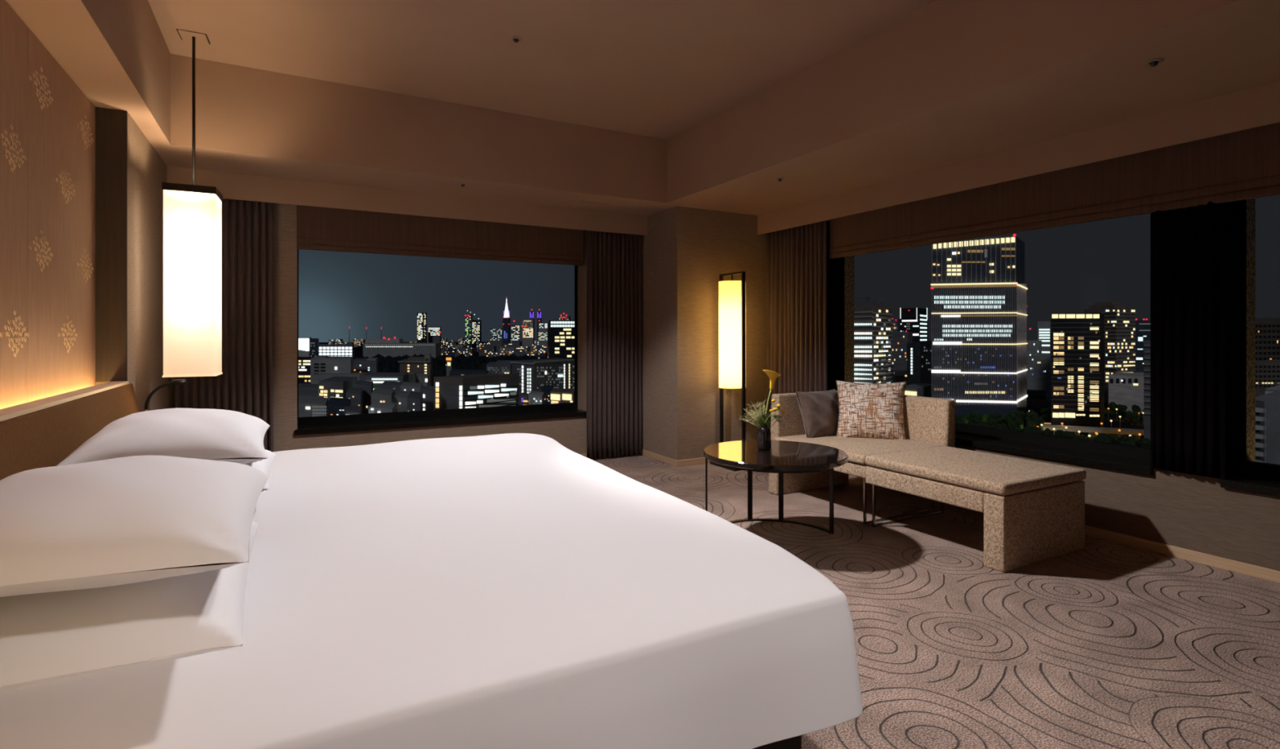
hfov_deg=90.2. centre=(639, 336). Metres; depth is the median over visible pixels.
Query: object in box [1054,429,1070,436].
tree
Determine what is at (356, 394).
house
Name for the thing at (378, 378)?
office building
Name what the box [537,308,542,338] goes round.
skyscraper
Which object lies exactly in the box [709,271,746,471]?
floor lamp
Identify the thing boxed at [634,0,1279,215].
ceiling beam
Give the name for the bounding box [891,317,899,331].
apartment tower
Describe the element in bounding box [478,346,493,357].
building
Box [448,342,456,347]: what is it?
building
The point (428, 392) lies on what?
office block
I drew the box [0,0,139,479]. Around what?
headboard
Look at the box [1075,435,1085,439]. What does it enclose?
tree
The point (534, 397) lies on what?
building
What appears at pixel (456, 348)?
building
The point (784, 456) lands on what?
coffee table
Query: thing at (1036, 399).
ground
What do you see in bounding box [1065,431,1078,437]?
tree
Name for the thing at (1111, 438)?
tree
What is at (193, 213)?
pendant lamp
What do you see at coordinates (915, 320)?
high rise
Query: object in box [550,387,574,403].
building
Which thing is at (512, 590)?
duvet
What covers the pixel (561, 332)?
office tower
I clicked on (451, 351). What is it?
building
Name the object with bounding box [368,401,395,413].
house
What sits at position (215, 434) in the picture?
pillow
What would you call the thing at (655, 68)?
ceiling
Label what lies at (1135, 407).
tree
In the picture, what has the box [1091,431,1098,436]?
tree
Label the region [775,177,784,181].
ceiling spotlight
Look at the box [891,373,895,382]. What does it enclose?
building
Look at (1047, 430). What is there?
tree
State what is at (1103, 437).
tree
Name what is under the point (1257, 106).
trim
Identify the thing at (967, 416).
tree
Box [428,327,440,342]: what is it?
office tower
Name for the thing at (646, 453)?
baseboard
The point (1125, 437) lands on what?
tree
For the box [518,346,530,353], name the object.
building
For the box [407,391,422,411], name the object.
house
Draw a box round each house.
[298,382,319,396]
[326,396,351,415]
[346,386,363,413]
[354,380,373,413]
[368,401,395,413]
[371,387,393,404]
[381,380,404,391]
[391,390,409,411]
[400,382,422,391]
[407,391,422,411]
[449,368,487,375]
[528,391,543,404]
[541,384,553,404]
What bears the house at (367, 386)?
on the ground
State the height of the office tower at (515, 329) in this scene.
153.814 m
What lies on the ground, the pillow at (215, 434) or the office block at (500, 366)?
the office block at (500, 366)
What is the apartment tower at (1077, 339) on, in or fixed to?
on the ground
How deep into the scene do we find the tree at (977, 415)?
526.28 m
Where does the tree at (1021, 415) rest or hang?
on the ground
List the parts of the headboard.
panel, panel, panel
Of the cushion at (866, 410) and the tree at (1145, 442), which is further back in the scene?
the tree at (1145, 442)
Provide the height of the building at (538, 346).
38.980 m
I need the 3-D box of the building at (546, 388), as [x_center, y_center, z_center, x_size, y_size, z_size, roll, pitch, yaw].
[-44.798,49.750,309.007,11.588,50.500,30.122,0,0,-29]
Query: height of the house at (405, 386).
52.547 m
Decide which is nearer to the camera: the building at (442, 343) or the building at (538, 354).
the building at (538, 354)
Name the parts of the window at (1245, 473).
frame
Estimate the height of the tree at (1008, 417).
14.935 m
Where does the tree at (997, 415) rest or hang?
on the ground
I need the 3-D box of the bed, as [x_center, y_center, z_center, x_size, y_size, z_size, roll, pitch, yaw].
[-0.993,0.967,2.450,1.860,0.563,2.750,0,0,-29]
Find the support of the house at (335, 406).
on the ground
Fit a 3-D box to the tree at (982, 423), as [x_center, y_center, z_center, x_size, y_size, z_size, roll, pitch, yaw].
[245.094,67.740,461.879,11.869,14.556,12.264,0,0,2]
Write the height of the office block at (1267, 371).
65.256 m
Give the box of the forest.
[354,352,546,386]
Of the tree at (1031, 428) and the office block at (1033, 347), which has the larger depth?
the office block at (1033, 347)
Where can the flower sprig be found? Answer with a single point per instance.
(767, 422)
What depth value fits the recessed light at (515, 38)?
3.93 m
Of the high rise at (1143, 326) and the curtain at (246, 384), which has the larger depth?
the high rise at (1143, 326)
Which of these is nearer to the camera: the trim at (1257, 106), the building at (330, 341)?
the trim at (1257, 106)
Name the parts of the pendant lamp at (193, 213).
frame, lamp shade, rod, ceiling plate, frame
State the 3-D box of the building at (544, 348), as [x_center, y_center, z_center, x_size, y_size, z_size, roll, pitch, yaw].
[-331.255,55.373,2234.631,34.226,39.254,27.723,0,0,0]
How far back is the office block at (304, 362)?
425.67 m
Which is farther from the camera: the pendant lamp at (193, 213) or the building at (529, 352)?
the building at (529, 352)
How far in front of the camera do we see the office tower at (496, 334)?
2996.89 m
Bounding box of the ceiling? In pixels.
[147,0,935,139]
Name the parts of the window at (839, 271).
frame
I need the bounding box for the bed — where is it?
[753,734,801,748]
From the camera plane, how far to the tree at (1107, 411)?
598.68 m
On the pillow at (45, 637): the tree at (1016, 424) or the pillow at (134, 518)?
the pillow at (134, 518)
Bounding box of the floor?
[592,453,1279,748]
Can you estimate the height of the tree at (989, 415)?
17.069 m
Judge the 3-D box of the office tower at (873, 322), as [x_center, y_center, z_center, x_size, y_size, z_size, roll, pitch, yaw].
[201.614,20.229,567.033,52.420,109.542,58.892,0,0,-29]
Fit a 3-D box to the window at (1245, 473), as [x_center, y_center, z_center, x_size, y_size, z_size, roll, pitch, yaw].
[4.029,-0.225,2.236,0.467,2.250,3.237,0,0,-29]
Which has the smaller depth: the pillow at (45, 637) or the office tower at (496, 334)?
the pillow at (45, 637)
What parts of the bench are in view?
metal leg, metal leg, seat frame, metal leg, panel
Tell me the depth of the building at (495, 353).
2360.92 m
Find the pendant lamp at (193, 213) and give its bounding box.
[161,28,222,377]
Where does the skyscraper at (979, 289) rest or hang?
on the ground
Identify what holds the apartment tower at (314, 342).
on the ground
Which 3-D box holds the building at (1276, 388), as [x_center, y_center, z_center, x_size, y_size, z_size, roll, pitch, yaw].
[172.627,44.081,169.866,37.530,61.837,9.305,0,0,-29]
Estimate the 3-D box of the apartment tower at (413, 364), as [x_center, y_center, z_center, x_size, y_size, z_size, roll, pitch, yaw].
[-175.474,44.481,499.043,30.811,61.038,65.584,0,0,-29]
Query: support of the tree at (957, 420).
on the ground
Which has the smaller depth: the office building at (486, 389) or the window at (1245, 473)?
the window at (1245, 473)
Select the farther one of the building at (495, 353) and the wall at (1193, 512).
the building at (495, 353)
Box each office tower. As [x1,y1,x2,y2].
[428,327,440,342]
[490,328,502,351]
[511,320,519,346]
[521,319,534,346]
[538,322,548,346]
[548,320,574,359]
[848,296,892,383]
[1084,301,1136,401]
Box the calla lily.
[762,369,780,417]
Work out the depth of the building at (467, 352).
1986.64 m
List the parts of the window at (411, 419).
frame, frame, frame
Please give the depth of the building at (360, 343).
4871.56 m
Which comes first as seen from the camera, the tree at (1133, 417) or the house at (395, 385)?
the house at (395, 385)
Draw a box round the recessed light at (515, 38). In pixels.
[511,35,521,42]
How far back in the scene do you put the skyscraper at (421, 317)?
2597.08 m
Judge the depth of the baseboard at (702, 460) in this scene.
6.19 m
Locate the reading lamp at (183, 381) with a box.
[144,378,186,410]
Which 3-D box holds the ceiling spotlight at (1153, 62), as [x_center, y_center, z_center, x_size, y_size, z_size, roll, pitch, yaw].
[2.334,-1.238,2.895,0.068,0.023,0.068,0,0,-29]
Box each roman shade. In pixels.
[296,204,583,265]
[829,122,1279,258]
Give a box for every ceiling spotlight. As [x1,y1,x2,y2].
[458,182,466,186]
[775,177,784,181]
[1144,57,1163,66]
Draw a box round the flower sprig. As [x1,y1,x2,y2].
[759,399,786,427]
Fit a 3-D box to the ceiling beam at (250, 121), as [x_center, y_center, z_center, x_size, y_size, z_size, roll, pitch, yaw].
[-1.688,-1.595,5.582,3.780,0.690,1.190,0,0,-29]
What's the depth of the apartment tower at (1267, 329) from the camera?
322.73 m
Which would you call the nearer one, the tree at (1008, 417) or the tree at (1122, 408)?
the tree at (1008, 417)
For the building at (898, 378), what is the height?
25.164 m
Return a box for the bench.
[865,445,1086,572]
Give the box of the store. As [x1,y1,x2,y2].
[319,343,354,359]
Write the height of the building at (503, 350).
37.114 m
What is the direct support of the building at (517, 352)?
on the ground
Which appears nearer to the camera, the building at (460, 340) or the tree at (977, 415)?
the tree at (977, 415)
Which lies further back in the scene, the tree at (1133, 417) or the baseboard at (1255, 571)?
the tree at (1133, 417)
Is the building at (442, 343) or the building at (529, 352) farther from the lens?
the building at (442, 343)
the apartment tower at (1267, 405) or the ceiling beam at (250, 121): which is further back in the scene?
the apartment tower at (1267, 405)
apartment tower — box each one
[310,337,319,356]
[397,353,432,386]
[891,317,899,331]
[891,330,912,373]
[1050,312,1104,433]
[1143,340,1150,439]
[1251,317,1279,360]
[1255,390,1279,464]
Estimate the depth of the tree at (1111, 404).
610.20 m
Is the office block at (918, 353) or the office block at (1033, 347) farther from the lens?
the office block at (1033, 347)
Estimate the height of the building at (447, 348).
33.713 m
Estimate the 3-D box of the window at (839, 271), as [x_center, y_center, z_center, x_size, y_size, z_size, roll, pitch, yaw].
[2.497,-0.225,5.024,0.467,2.250,2.779,0,0,-29]
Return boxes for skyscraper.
[417,312,426,342]
[464,310,472,347]
[472,313,481,351]
[502,297,510,346]
[529,308,533,319]
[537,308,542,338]
[558,312,570,319]
[930,233,1027,417]
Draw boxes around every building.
[310,372,416,383]
[318,376,356,400]
[328,339,334,343]
[335,338,342,343]
[343,404,361,414]
[355,341,362,346]
[359,372,408,390]
[433,373,519,409]
[440,341,449,346]
[440,345,445,355]
[447,347,455,356]
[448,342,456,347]
[448,348,455,356]
[454,344,466,347]
[455,346,466,351]
[457,337,464,344]
[458,348,474,356]
[476,343,482,351]
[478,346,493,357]
[493,351,499,356]
[499,346,513,355]
[503,343,511,346]
[510,357,574,404]
[513,346,525,356]
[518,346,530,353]
[520,391,528,404]
[525,353,536,356]
[528,344,534,351]
[528,351,543,353]
[534,340,538,349]
[536,352,547,358]
[537,345,543,351]
[540,346,548,357]
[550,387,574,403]
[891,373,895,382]
[893,369,906,385]
[895,374,903,382]
[1139,364,1143,371]
[1264,384,1279,393]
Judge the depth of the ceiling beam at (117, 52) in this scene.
3.06 m
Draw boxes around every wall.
[95,111,170,411]
[170,203,586,453]
[641,205,766,460]
[826,219,1279,570]
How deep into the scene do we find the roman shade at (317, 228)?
5.71 m
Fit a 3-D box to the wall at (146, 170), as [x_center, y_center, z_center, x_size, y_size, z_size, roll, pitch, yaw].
[-1.635,0.000,1.127,0.200,2.500,8.350,0,0,-29]
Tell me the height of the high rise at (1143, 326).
103.053 m
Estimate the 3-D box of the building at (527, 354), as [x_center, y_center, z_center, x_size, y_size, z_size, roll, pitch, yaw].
[-327.491,64.126,1924.568,36.292,21.747,23.723,0,0,-7]
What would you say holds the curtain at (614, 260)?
hanging from the wall at (571, 433)
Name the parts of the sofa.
armrest, seat frame, metal leg, metal leg, backrest, metal leg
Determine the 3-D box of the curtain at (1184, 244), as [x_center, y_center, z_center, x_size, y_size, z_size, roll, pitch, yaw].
[3.024,0.005,3.554,0.034,1.510,0.309,0,0,-29]
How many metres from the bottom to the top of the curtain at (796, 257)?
2.473 m
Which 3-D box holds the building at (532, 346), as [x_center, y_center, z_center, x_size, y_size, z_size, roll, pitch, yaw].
[-446.260,54.431,2619.393,26.398,41.138,16.311,0,0,-11]
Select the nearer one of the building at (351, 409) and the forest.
the building at (351, 409)
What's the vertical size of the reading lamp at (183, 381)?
0.426 m
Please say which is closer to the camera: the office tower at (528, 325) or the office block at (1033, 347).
the office block at (1033, 347)
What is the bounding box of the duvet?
[0,432,862,748]
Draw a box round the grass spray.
[737,399,768,427]
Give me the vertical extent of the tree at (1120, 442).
10.887 m
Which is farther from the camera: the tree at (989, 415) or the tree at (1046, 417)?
the tree at (1046, 417)
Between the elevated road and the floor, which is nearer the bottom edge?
the floor
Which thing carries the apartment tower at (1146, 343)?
on the ground
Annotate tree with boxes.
[955,414,968,423]
[955,417,964,423]
[964,413,969,422]
[968,412,982,423]
[973,419,987,426]
[981,411,995,421]
[992,412,1001,417]
[1000,413,1020,426]
[1008,418,1024,430]
[1010,408,1026,426]
[1020,426,1042,433]
[1024,409,1044,427]
[1025,420,1036,426]
[1039,413,1050,422]
[1041,427,1053,435]
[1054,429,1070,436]
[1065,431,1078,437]
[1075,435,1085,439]
[1087,436,1095,440]
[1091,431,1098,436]
[1094,434,1111,442]
[1095,432,1115,443]
[1104,408,1113,415]
[1106,401,1117,409]
[1110,406,1119,415]
[1111,433,1119,443]
[1115,404,1127,414]
[1116,440,1137,445]
[1118,434,1138,441]
[1124,410,1139,424]
[1131,404,1141,412]
[1134,437,1150,447]
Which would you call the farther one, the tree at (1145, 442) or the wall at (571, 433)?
the tree at (1145, 442)
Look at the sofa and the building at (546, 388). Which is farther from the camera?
the building at (546, 388)
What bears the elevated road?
on the ground
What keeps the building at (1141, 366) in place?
on the ground
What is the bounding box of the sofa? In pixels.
[768,390,955,524]
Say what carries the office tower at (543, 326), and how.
on the ground
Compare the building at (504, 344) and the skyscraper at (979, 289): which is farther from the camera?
the building at (504, 344)
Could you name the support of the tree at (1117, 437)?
on the ground
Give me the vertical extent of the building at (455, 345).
41.503 m
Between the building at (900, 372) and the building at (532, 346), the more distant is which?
the building at (532, 346)
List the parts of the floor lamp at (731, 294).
post, plate, lamp shade, post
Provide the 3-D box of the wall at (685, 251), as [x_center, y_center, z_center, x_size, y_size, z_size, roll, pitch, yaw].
[0.602,0.000,6.858,1.138,2.500,1.060,0,0,-29]
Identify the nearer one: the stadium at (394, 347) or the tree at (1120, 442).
the tree at (1120, 442)
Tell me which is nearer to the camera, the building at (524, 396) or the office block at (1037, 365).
the building at (524, 396)
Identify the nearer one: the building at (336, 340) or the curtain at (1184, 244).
the curtain at (1184, 244)
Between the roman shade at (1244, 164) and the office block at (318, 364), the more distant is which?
the office block at (318, 364)
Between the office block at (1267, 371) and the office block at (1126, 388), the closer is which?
the office block at (1267, 371)
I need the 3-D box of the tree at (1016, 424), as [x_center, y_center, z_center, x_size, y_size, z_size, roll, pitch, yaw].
[276.828,67.686,468.331,11.262,14.666,12.463,0,0,-2]
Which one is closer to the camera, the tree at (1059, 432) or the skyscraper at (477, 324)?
the tree at (1059, 432)
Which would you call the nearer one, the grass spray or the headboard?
the headboard
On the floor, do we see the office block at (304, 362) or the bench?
the bench
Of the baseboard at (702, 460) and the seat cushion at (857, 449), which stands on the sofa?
the seat cushion at (857, 449)
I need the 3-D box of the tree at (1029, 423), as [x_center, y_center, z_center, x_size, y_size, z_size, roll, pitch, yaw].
[288.707,68.999,471.299,10.698,12.035,11.383,0,0,-11]
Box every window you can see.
[294,248,586,435]
[826,221,1153,475]
[1220,198,1279,496]
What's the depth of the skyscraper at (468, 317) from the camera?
3197.97 m
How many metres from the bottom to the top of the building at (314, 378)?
5.994 m
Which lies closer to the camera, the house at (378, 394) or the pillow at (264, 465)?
the pillow at (264, 465)
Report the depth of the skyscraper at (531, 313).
4297.04 m
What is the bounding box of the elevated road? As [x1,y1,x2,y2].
[1040,424,1143,436]
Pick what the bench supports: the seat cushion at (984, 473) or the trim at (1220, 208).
the seat cushion at (984, 473)
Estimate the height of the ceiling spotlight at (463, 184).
0.023 m
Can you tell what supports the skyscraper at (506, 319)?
on the ground
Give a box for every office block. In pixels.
[298,356,313,384]
[298,395,328,417]
[310,355,353,374]
[353,357,378,372]
[415,373,428,386]
[420,385,435,410]
[486,360,511,373]
[906,342,931,385]
[1026,328,1041,355]
[1026,355,1050,390]
[1108,372,1143,412]
[1255,359,1279,396]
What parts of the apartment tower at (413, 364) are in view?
roof tank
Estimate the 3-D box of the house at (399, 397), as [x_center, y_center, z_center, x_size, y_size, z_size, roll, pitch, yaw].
[-89.481,48.269,239.008,9.023,53.462,34.116,0,0,-29]
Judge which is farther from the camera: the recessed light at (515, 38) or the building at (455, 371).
the building at (455, 371)
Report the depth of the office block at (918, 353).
751.29 m
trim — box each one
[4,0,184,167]
[95,106,127,382]
[166,165,647,235]
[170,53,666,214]
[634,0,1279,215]
[757,80,1279,235]
[1150,202,1226,479]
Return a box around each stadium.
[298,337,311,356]
[363,336,440,357]
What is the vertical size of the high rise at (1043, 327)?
104.145 m
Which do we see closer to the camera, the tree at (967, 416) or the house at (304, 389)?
the house at (304, 389)
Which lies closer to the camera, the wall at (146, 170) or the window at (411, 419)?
the wall at (146, 170)
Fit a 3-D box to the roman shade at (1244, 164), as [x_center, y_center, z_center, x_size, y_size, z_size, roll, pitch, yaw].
[3.177,-0.963,3.287,0.037,0.495,5.900,0,0,-29]
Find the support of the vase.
on the coffee table
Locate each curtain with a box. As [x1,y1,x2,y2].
[172,198,274,451]
[586,230,642,459]
[765,220,827,430]
[1151,201,1217,477]
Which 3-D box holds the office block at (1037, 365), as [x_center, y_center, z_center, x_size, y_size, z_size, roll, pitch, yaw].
[572.913,51.603,909.990,56.447,46.795,46.854,0,0,-29]
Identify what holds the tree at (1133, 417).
on the ground
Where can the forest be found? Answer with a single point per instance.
(388, 363)
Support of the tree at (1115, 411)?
on the ground
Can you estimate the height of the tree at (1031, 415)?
17.594 m
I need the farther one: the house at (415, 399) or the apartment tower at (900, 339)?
the apartment tower at (900, 339)
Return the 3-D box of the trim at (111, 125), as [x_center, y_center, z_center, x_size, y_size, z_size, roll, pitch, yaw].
[-2.912,-0.500,3.503,0.147,1.498,0.014,0,0,-29]
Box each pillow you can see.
[0,454,268,596]
[0,520,258,692]
[55,407,270,466]
[204,448,277,491]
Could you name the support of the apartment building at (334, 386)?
on the ground
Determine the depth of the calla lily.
3.95 m
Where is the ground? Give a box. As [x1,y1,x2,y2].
[319,341,1143,438]
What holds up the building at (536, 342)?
on the ground
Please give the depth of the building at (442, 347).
2362.65 m
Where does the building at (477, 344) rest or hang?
on the ground
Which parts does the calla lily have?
stem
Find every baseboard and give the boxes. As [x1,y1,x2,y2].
[641,448,677,466]
[677,457,711,466]
[848,474,1279,582]
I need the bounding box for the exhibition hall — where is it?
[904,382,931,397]
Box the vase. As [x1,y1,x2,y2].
[757,423,771,450]
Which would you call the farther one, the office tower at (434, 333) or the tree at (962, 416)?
the office tower at (434, 333)
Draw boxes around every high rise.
[899,307,928,342]
[1037,320,1050,355]
[1134,318,1150,370]
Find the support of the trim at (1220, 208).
attached to the wall at (1193, 512)
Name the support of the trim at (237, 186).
attached to the wall at (685, 251)
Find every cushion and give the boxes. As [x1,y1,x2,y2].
[773,434,943,464]
[795,388,839,437]
[835,379,906,439]
[865,445,1086,495]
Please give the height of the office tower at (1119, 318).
115.106 m
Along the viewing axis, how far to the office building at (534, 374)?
343.04 m
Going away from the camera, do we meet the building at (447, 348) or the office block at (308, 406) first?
the office block at (308, 406)
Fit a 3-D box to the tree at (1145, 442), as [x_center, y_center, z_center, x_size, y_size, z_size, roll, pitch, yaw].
[311.102,68.924,393.446,10.869,12.185,11.275,0,0,43]
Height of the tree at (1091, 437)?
9.079 m
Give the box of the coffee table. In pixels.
[703,440,848,533]
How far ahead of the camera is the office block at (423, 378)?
396.58 m
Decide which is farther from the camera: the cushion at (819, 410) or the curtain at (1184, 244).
the cushion at (819, 410)
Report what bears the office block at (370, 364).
on the ground
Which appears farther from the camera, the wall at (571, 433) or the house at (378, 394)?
the house at (378, 394)

